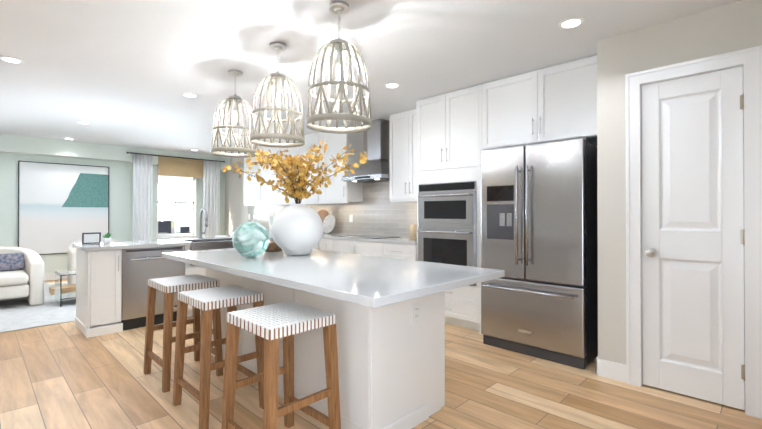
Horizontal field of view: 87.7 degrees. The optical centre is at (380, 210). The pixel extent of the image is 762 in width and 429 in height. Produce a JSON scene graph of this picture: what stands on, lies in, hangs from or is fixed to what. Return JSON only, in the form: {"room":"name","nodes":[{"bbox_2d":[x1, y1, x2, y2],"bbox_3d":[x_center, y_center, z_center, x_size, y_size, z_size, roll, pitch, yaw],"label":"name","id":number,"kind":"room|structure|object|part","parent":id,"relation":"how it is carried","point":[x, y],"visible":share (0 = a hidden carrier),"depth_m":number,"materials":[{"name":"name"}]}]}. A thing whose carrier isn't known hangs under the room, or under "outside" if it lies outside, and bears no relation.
{"room":"kitchen","nodes":[
{"label":"kitchen","id":0,"kind":"room"},
{"bbox_2d":[0,134,229,273],"bbox_3d":[-6.223,-0.002,7.222,0.450,2.590,7.260,0,0,44],"label":"wall","id":1,"kind":"structure","parent":0,"point":[115,159],"depth_m":7.66,"materials":[{"name":"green paint"}]},
{"bbox_2d":[44,273,67,280],"bbox_3d":[-6.272,1.228,7.263,0.015,0.130,6.960,0,0,44],"label":"baseboard","id":2,"kind":"structure","parent":1,"relation":"attached to","point":[47,276],"depth_m":7.38,"materials":[{"name":"white wood"}]},
{"bbox_2d":[18,161,108,254],"bbox_3d":[-5.978,-0.035,7.542,0.045,1.700,1.360,0,0,44],"label":"art","id":3,"kind":"object","parent":1,"relation":"attached to","point":[62,208],"visible":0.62,"depth_m":7.46,"materials":[{"name":"fabric"}]},
{"bbox_2d":[127,152,224,240],"bbox_3d":[-4.408,0.056,8.677,0.104,2.451,2.000,0,0,44],"label":"curtain","id":4,"kind":"object","parent":1,"relation":"attached to","point":[142,197],"visible":0.62,"depth_m":8.22,"materials":[{"name":"white fabric"}]},
{"bbox_2d":[133,154,152,240],"bbox_3d":[-4.899,0.064,8.164,0.089,2.430,0.363,0,0,44],"label":"curtain","id":5,"kind":"object","parent":4,"relation":"hanging from","point":[142,163],"depth_m":8.15,"materials":[{"name":"white fabric"}]},
{"bbox_2d":[203,160,219,237],"bbox_3d":[-3.912,0.069,9.171,0.089,2.430,0.383,0,0,44],"label":"curtain","id":6,"kind":"object","parent":4,"relation":"hanging from","point":[211,169],"depth_m":9.16,"materials":[{"name":"white fabric"}]},
{"bbox_2d":[155,165,197,238],"bbox_3d":[-4.657,-0.192,9.013,0.180,1.610,0.890,0,0,44],"label":"window","id":7,"kind":"structure","parent":1,"relation":"in","point":[175,207],"depth_m":9.02,"materials":[{"name":"white glass"}]},
{"label":"glass","id":8,"kind":"part","parent":7,"relation":"part of","materials":[{"name":"clear glass"}]},
{"bbox_2d":[158,156,202,177],"bbox_3d":[-4.387,-0.956,8.754,0.030,0.425,0.950,0,0,44],"label":"window shade","id":9,"kind":"object","parent":1,"relation":"attached to","point":[177,167],"visible":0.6,"depth_m":8.71,"materials":[{"name":"beige fabric"}]},
{"bbox_2d":[179,238,233,267],"bbox_3d":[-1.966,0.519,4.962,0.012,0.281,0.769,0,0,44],"label":"sink","id":10,"kind":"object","parent":0,"relation":"attached to","point":[197,244],"depth_m":4.88,"materials":[{"name":"silver metal"}]},
{"bbox_2d":[221,237,231,239],"bbox_3d":[-2.339,0.521,5.329,0.012,0.281,0.769,0,0,44],"label":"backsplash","id":11,"kind":"structure","parent":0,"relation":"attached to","point":[222,238],"depth_m":5.55,"materials":[{"name":"grey tile"}]},
{"bbox_2d":[225,131,366,234],"bbox_3d":[-0.764,-0.004,6.847,8.770,2.590,0.150,0,0,44],"label":"wall","id":12,"kind":"structure","parent":0,"point":[236,212],"depth_m":9.36,"materials":[{"name":"beige paint"}]},
{"bbox_2d":[244,146,269,206],"bbox_3d":[-2.513,-0.710,8.217,0.701,1.158,0.350,0,0,44],"label":"upper cabinet","id":13,"kind":"object","parent":12,"relation":"attached to","point":[252,189],"depth_m":8.09,"materials":[{"name":"white wood"}]},
{"bbox_2d":[262,142,277,202],"bbox_3d":[-2.072,-0.713,7.785,0.758,1.158,0.350,0,0,44],"label":"upper cabinet","id":14,"kind":"object","parent":12,"relation":"attached to","point":[268,195],"depth_m":7.62,"materials":[{"name":"white wood"}]},
{"bbox_2d":[278,139,297,202],"bbox_3d":[-1.610,-0.715,7.331,0.763,1.158,0.350,0,0,44],"label":"upper cabinet","id":15,"kind":"object","parent":12,"relation":"attached to","point":[293,151],"depth_m":7.22,"materials":[{"name":"white wood"}]},
{"bbox_2d":[298,132,321,202],"bbox_3d":[-1.166,-0.718,6.896,0.707,1.158,0.350,0,0,44],"label":"upper cabinet","id":16,"kind":"object","parent":12,"relation":"attached to","point":[314,138],"depth_m":6.64,"materials":[{"name":"white wood"}]},
{"bbox_2d":[248,181,416,237],"bbox_3d":[-1.069,-0.061,7.032,5.375,0.894,0.011,0,0,44],"label":"backsplash","id":17,"kind":"structure","parent":12,"relation":"attached to","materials":[{"name":"tile"}]},
{"bbox_2d":[248,214,352,221],"bbox_3d":[-1.714,0.136,7.648,3.505,0.120,0.011,0,0,44],"label":"switch plates","id":18,"kind":"object","parent":17,"relation":"attached to","point":[350,217],"visible":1,"depth_m":8.62,"materials":[{"name":"white plastic"}]},
{"bbox_2d":[322,125,365,202],"bbox_3d":[-0.607,-0.721,6.347,0.580,1.158,0.350,0,0,44],"label":"upper cabinet","id":19,"kind":"object","parent":12,"relation":"attached to","point":[340,190],"depth_m":6.20,"materials":[{"name":"white wood"}]},
{"bbox_2d":[341,119,389,182],"bbox_3d":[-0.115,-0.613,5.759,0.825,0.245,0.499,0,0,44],"label":"range hood","id":20,"kind":"object","parent":12,"relation":"attached to","point":[377,166],"depth_m":5.63,"materials":[{"name":"white metal"}]},
{"bbox_2d":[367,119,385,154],"bbox_3d":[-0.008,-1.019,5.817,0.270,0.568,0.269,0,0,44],"label":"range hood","id":21,"kind":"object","parent":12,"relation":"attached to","point":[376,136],"depth_m":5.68,"materials":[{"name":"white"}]},
{"bbox_2d":[386,109,413,202],"bbox_3d":[0.484,-0.727,5.278,0.695,1.158,0.350,0,0,44],"label":"upper cabinet","id":22,"kind":"object","parent":12,"relation":"attached to","point":[399,126],"depth_m":5.26,"materials":[{"name":"white wood"}]},
{"bbox_2d":[482,55,596,149],"bbox_3d":[1.676,-0.970,3.913,1.161,0.688,0.630,0,0,44],"label":"upper cabinet","id":23,"kind":"object","parent":12,"relation":"attached to","point":[557,102],"depth_m":3.65,"materials":[{"name":"white wood"}]},
{"bbox_2d":[0,0,740,155],"bbox_3d":[-1.851,-1.371,2.941,12.800,0.100,7.360,0,0,44],"label":"ceiling","id":24,"kind":"structure","parent":0,"point":[127,73],"depth_m":3.31,"materials":[{"name":"white paint"}]},
{"bbox_2d":[0,56,23,63],"bbox_3d":[-3.228,-1.315,3.465,0.164,0.008,0.164,0,0,44],"label":"recessed light","id":25,"kind":"object","parent":24,"relation":"in","point":[11,59],"visible":0.94,"depth_m":3.45,"materials":[{"name":"white"}]},
{"bbox_2d":[182,93,197,97],"bbox_3d":[-2.170,-1.308,4.514,0.164,0.008,0.164,0,0,44],"label":"recessed light","id":26,"kind":"object","parent":24,"relation":"in","point":[190,95],"visible":0.98,"depth_m":4.50,"materials":[{"name":"white"}]},
{"bbox_2d":[211,70,257,157],"bbox_3d":[-1.385,-0.923,3.770,0.421,0.784,0.421,0,0,44],"label":"pendant light","id":27,"kind":"object","parent":24,"relation":"hanging from","point":[235,102],"visible":0.88,"depth_m":3.68,"materials":[{"name":"beige wicker"}]},
{"bbox_3d":[-1.385,-0.795,3.769,0.421,0.527,0.421,0,0,44],"label":"lamp shade","id":28,"kind":"part","parent":27,"relation":"part of","materials":[{"name":"beige wicker"}]},
{"bbox_3d":[-1.385,-0.879,3.770,0.038,0.095,0.038,0,0,44],"label":"bulb","id":29,"kind":"part","parent":27,"relation":"part of","materials":[{"name":"white glass"}]},
{"bbox_2d":[250,42,304,147],"bbox_3d":[-0.820,-0.927,3.160,0.421,0.784,0.421,0,0,44],"label":"pendant light","id":30,"kind":"object","parent":24,"relation":"hanging from","point":[277,79],"visible":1,"depth_m":3.08,"materials":[{"name":"beige wicker"}]},
{"bbox_3d":[-0.820,-0.798,3.159,0.421,0.527,0.421,0,0,44],"label":"lamp shade","id":31,"kind":"part","parent":30,"relation":"part of","materials":[{"name":"beige wicker"}]},
{"bbox_3d":[-0.820,-0.882,3.160,0.038,0.095,0.038,0,0,44],"label":"bulb","id":32,"kind":"part","parent":30,"relation":"part of","materials":[{"name":"white glass"}]},
{"bbox_2d":[306,1,371,133],"bbox_3d":[-0.270,-0.930,2.564,0.421,0.784,0.421,0,0,44],"label":"pendant light","id":33,"kind":"object","parent":24,"relation":"hanging from","point":[339,49],"visible":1,"depth_m":2.48,"materials":[{"name":"white wood"}]},
{"bbox_3d":[-0.270,-0.886,2.564,0.038,0.095,0.038,0,0,44],"label":"bulb","id":34,"kind":"part","parent":33,"relation":"part of","materials":[{"name":"white glass"}]},
{"bbox_3d":[-0.270,-0.802,2.564,0.421,0.527,0.421,0,0,44],"label":"lamp shade","id":35,"kind":"part","parent":33,"relation":"part of","materials":[{"name":"beige wicker"}]},
{"bbox_2d":[384,83,399,87],"bbox_3d":[0.117,-1.310,4.162,0.164,0.008,0.164,0,0,44],"label":"recessed light","id":36,"kind":"object","parent":24,"relation":"in","point":[392,85],"visible":1,"depth_m":4.15,"materials":[{"name":"white"}]},
{"bbox_2d":[559,17,583,28],"bbox_3d":[1.340,-1.318,2.794,0.164,0.008,0.164,0,0,44],"label":"recessed light","id":37,"kind":"object","parent":24,"relation":"in","point":[572,22],"visible":1,"depth_m":2.79,"materials":[{"name":"white"}]},
{"bbox_2d":[0,279,761,428],"bbox_3d":[-1.851,1.319,2.925,12.800,0.100,7.360,0,0,44],"label":"floor","id":38,"kind":"structure","parent":0,"point":[68,375],"depth_m":2.73,"materials":[{"name":"brown wood"}]},
{"bbox_2d":[0,281,75,332],"bbox_3d":[-4.903,1.278,5.562,3.350,0.012,5.050,0,0,44],"label":"living room rug","id":39,"kind":"object","parent":38,"relation":"on","point":[18,315],"visible":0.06,"depth_m":4.89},
{"bbox_2d":[0,247,43,305],"bbox_3d":[-5.102,0.889,5.304,0.850,0.760,0.860,0,0,44],"label":"armchair","id":40,"kind":"object","parent":39,"relation":"on","point":[21,273],"visible":1,"depth_m":5.31,"materials":[{"name":"beige fabric"}]},
{"bbox_2d":[0,253,24,270],"bbox_3d":[-5.191,0.710,5.393,0.146,0.236,0.540,0,0,44],"label":"pillow","id":41,"kind":"object","parent":40,"relation":"on","point":[11,261],"depth_m":5.46,"materials":[{"name":"blue fabric"}]},
{"bbox_2d":[0,270,28,285],"bbox_3d":[-5.016,0.896,5.220,0.610,0.135,0.540,0,0,44],"label":"cushion","id":42,"kind":"object","parent":40,"relation":"on","point":[7,277],"depth_m":5.14,"materials":[{"name":"beige fabric"}]},
{"bbox_2d":[49,284,75,294],"bbox_3d":[-4.769,1.232,6.377,0.300,0.087,0.840,0,0,44],"label":"bench","id":43,"kind":"object","parent":39,"relation":"on","point":[68,288],"visible":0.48,"depth_m":6.12,"materials":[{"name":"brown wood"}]},
{"bbox_2d":[55,269,75,306],"bbox_3d":[-4.035,1.064,5.805,0.550,0.417,1.090,0,0,44],"label":"glass coffee table","id":44,"kind":"object","parent":39,"relation":"on","point":[59,296],"visible":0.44,"depth_m":5.41,"materials":[{"name":"clear glass"}]},
{"bbox_2d":[68,238,118,284],"bbox_3d":[-5.105,0.900,7.157,0.850,0.760,0.860,0,0,44],"label":"armchair","id":45,"kind":"object","parent":39,"relation":"on","point":[71,260],"visible":0.06,"depth_m":6.65,"materials":[{"name":"beige fabric"}]},
{"bbox_2d":[75,248,124,337],"bbox_3d":[-3.072,0.843,4.315,0.672,0.866,0.289,0,0,44],"label":"base cabinet","id":46,"kind":"object","parent":38,"relation":"on","point":[112,278],"depth_m":4.11,"materials":[{"name":"white wood"}]},
{"bbox_2d":[73,236,273,251],"bbox_3d":[-2.203,0.395,5.234,0.720,0.039,2.876,0,0,44],"label":"countertop","id":47,"kind":"structure","parent":46,"relation":"on","point":[145,243],"depth_m":4.47,"materials":[{"name":"white stone"}]},
{"bbox_2d":[82,232,100,243],"bbox_3d":[-3.222,0.308,4.416,0.032,0.126,0.170,0,0,44],"label":"frame","id":48,"kind":"object","parent":47,"relation":"on","point":[92,238],"visible":0.96,"depth_m":4.41,"materials":[{"name":"grey"}]},
{"bbox_2d":[102,233,110,242],"bbox_3d":[-3.107,0.309,4.499,0.109,0.124,0.090,0,0,44],"label":"potted plant","id":49,"kind":"object","parent":47,"relation":"on","point":[107,239],"visible":1,"depth_m":4.48,"materials":[{"name":"white"}]},
{"bbox_2d":[197,208,208,239],"bbox_3d":[-2.346,0.172,5.304,0.237,0.408,0.108,0,0,44],"label":"faucet","id":50,"kind":"object","parent":47,"relation":"on","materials":[{"name":"silver metal"}]},
{"bbox_2d":[125,244,192,329],"bbox_3d":[-2.749,0.845,4.652,0.662,0.866,0.757,0,0,44],"label":"base cabinet","id":51,"kind":"object","parent":38,"relation":"on","point":[141,264],"depth_m":4.35,"materials":[{"name":"white"}]},
{"bbox_2d":[121,246,184,330],"bbox_3d":[-2.510,0.846,4.415,0.116,0.862,0.630,0,0,44],"label":"dishwasher","id":52,"kind":"object","parent":51,"relation":"in","point":[139,264],"depth_m":4.33,"materials":[{"name":"silver metal"}]},
{"bbox_2d":[143,274,222,392],"bbox_3d":[-1.534,0.902,3.079,0.480,0.734,0.421,0,0,44],"label":"stool","id":53,"kind":"object","parent":38,"relation":"on","point":[169,287],"visible":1,"depth_m":3.03,"materials":[{"name":"brown wood"}]},
{"bbox_2d":[193,266,204,314],"bbox_3d":[-2.211,0.974,5.201,0.660,0.616,0.900,0,0,44],"label":"base cabinet","id":54,"kind":"object","parent":38,"relation":"on","point":[200,270],"depth_m":4.77,"materials":[{"name":"white wood"}]},
{"bbox_2d":[172,285,263,428],"bbox_3d":[-1.045,0.900,2.578,0.480,0.734,0.421,0,0,44],"label":"stool","id":55,"kind":"object","parent":38,"relation":"on","point":[208,301],"visible":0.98,"depth_m":2.52,"materials":[{"name":"brown wood"}]},
{"bbox_2d":[215,235,230,236],"bbox_3d":[-3.520,0.930,8.866,0.340,0.745,0.340,0,0,44],"label":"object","id":56,"kind":"object","parent":38,"relation":"on","point":[223,236],"visible":0.29,"depth_m":8.84,"materials":[{"name":"white"}]},
{"bbox_2d":[221,301,340,428],"bbox_3d":[-0.516,0.897,2.046,0.480,0.734,0.421,0,0,44],"label":"stool","id":57,"kind":"object","parent":38,"relation":"on","point":[273,324],"visible":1,"depth_m":2.01,"materials":[{"name":"brown wood"}]},
{"bbox_2d":[318,239,321,249],"bbox_3d":[-0.969,0.856,6.498,0.773,0.866,0.630,0,0,44],"label":"base cabinet","id":58,"kind":"object","parent":38,"relation":"on","point":[320,243],"depth_m":6.00,"materials":[{"name":"white wood"}]},
{"bbox_2d":[205,268,444,428],"bbox_3d":[-0.584,0.832,3.076,2.170,0.876,0.694,0,0,44],"label":"kitchen island","id":59,"kind":"object","parent":38,"relation":"on","point":[389,313],"depth_m":2.31,"materials":[{"name":"white wood"}]},
{"bbox_2d":[162,248,504,307],"bbox_3d":[-0.563,0.373,2.844,2.560,0.040,1.080,0,0,44],"label":"island countertop","id":60,"kind":"structure","parent":59,"relation":"on","point":[364,281],"depth_m":2.24,"materials":[{"name":"white stone"}]},
{"bbox_2d":[232,221,269,257],"bbox_3d":[-0.978,0.216,2.993,0.270,0.276,0.270,0,0,44],"label":"float","id":61,"kind":"object","parent":60,"relation":"on","point":[250,239],"visible":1,"depth_m":2.90,"materials":[{"name":"teal glass"}]},
{"bbox_2d":[265,241,281,251],"bbox_3d":[-0.944,0.314,3.484,0.200,0.085,0.200,0,0,44],"label":"bowl","id":62,"kind":"object","parent":60,"relation":"on","point":[273,246],"visible":0.5,"depth_m":3.41,"materials":[{"name":"brown wood"}]},
{"bbox_2d":[222,141,367,255],"bbox_3d":[-0.721,-0.101,3.266,1.330,0.912,0.675,0,0,44],"label":"arrangement","id":63,"kind":"object","parent":60,"relation":"on","point":[297,229],"visible":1,"depth_m":3.10,"materials":[{"name":"white ceramic"}]},
{"bbox_2d":[412,302,419,323],"bbox_3d":[0.208,0.606,2.346,0.007,0.116,0.072,0,0,44],"label":"outlet","id":64,"kind":"object","parent":59,"relation":"attached to","point":[415,305],"depth_m":2.34,"materials":[{"name":"white plastic"}]},
{"bbox_2d":[322,239,333,251],"bbox_3d":[-0.614,0.854,6.149,0.336,0.866,0.630,0,0,44],"label":"base cabinet","id":65,"kind":"object","parent":38,"relation":"on","point":[327,244],"depth_m":5.87,"materials":[{"name":"white wood"}]},
{"bbox_2d":[334,239,381,256],"bbox_3d":[-0.168,0.852,5.712,1.137,0.866,0.630,0,0,44],"label":"base cabinet","id":66,"kind":"object","parent":38,"relation":"on","point":[353,246],"depth_m":5.41,"materials":[{"name":"white wood"}]},
{"bbox_2d":[265,227,413,242],"bbox_3d":[-1.121,0.403,6.641,4.905,0.039,0.639,0,0,44],"label":"countertop","id":67,"kind":"structure","parent":66,"relation":"on","point":[334,234],"depth_m":5.56,"materials":[{"name":"white stone"}]},
{"bbox_2d":[266,210,275,229],"bbox_3d":[-2.178,0.192,7.953,0.300,0.397,0.089,0,0,44],"label":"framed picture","id":68,"kind":"object","parent":67,"relation":"on","point":[271,214],"visible":0.71,"depth_m":7.96,"materials":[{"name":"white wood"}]},
{"bbox_2d":[318,209,328,231],"bbox_3d":[-1.030,0.182,6.882,0.410,0.406,0.107,0,0,44],"label":"cutting board","id":69,"kind":"object","parent":67,"relation":"on","point":[323,213],"visible":0.38,"depth_m":6.87,"materials":[{"name":"brown wood"}]},
{"bbox_2d":[323,211,335,233],"bbox_3d":[-0.866,0.192,6.649,0.320,0.383,0.114,0,0,44],"label":"cutting board","id":70,"kind":"object","parent":67,"relation":"on","point":[329,222],"visible":0.96,"depth_m":6.63,"materials":[{"name":"white stone"}]},
{"bbox_2d":[354,235,397,238],"bbox_3d":[-0.170,0.375,5.744,0.760,0.007,0.489,0,0,44],"label":"cooktop","id":71,"kind":"object","parent":67,"relation":"in","point":[355,236],"depth_m":5.62,"materials":[{"name":"silver metal"}]},
{"bbox_2d":[409,224,415,238],"bbox_3d":[0.424,0.281,5.336,0.100,0.190,0.100,0,0,44],"label":"canister","id":72,"kind":"object","parent":67,"relation":"on","point":[412,231],"visible":1,"depth_m":5.29,"materials":[{"name":"beige ceramic"}]},
{"bbox_2d":[382,243,413,259],"bbox_3d":[0.415,0.848,5.140,0.612,0.866,0.630,0,0,44],"label":"base cabinet","id":73,"kind":"object","parent":38,"relation":"on","point":[390,250],"depth_m":4.89,"materials":[{"name":"white wood"}]},
{"bbox_2d":[414,83,481,333],"bbox_3d":[0.940,-0.016,4.611,0.875,2.588,0.657,0,0,44],"label":"tall cabinet","id":74,"kind":"object","parent":38,"relation":"on","point":[421,168],"depth_m":4.35,"materials":[{"name":"white wood"}]},
{"bbox_2d":[417,181,476,285],"bbox_3d":[0.696,0.242,4.385,0.760,1.100,0.099,0,0,44],"label":"wall oven","id":75,"kind":"object","parent":74,"relation":"in","point":[447,210],"depth_m":4.35,"materials":[{"name":"silver metal"}]},
{"bbox_2d":[481,138,597,369],"bbox_3d":[1.558,0.346,3.750,0.920,1.855,0.937,0,0,44],"label":"fridge","id":76,"kind":"object","parent":38,"relation":"on","point":[539,223],"visible":0.92,"depth_m":3.38,"materials":[{"name":"grey metal"}]},
{"bbox_2d":[597,0,761,364],"bbox_3d":[3.121,-0.033,1.740,3.930,2.590,0.120,0,0,44],"label":"wall","id":77,"kind":"structure","parent":0,"point":[731,27],"depth_m":2.94,"materials":[{"name":"beige paint"}]},
{"bbox_2d":[595,356,613,375],"bbox_3d":[1.980,1.206,3.387,0.015,0.130,0.915,0,0,44],"label":"baseboard","id":78,"kind":"structure","parent":77,"relation":"attached to","point":[601,365],"depth_m":3.04,"materials":[{"name":"white"}]},
{"bbox_2d":[641,66,744,409],"bbox_3d":[2.099,0.173,2.699,0.546,2.165,0.035,0,0,44],"label":"closet door","id":79,"kind":"structure","parent":77,"relation":"in","point":[693,322],"depth_m":2.67,"materials":[{"name":"white wood"}]},
{"bbox_2d":[645,248,654,256],"bbox_3d":[1.898,0.298,2.797,0.062,0.062,0.036,0,0,44],"label":"door knob","id":80,"kind":"object","parent":79,"relation":"attached to","point":[649,252],"visible":1,"depth_m":2.79,"materials":[{"name":"silver metal"}]},
{"bbox_2d":[625,45,761,418],"bbox_3d":[2.104,0.133,2.704,0.732,2.270,0.127,0,0,44],"label":"door frame","id":81,"kind":"structure","parent":77,"relation":"in","point":[749,60],"depth_m":2.49,"materials":[{"name":"white wood"}]},
{"bbox_2d":[740,93,744,380],"bbox_3d":[2.275,0.166,2.492,0.026,1.800,0.018,0,0,44],"label":"closet door hinges","id":82,"kind":"object","parent":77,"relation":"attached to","point":[742,234],"visible":0.58,"depth_m":2.49,"materials":[{"name":"silver metal"}]}
]}

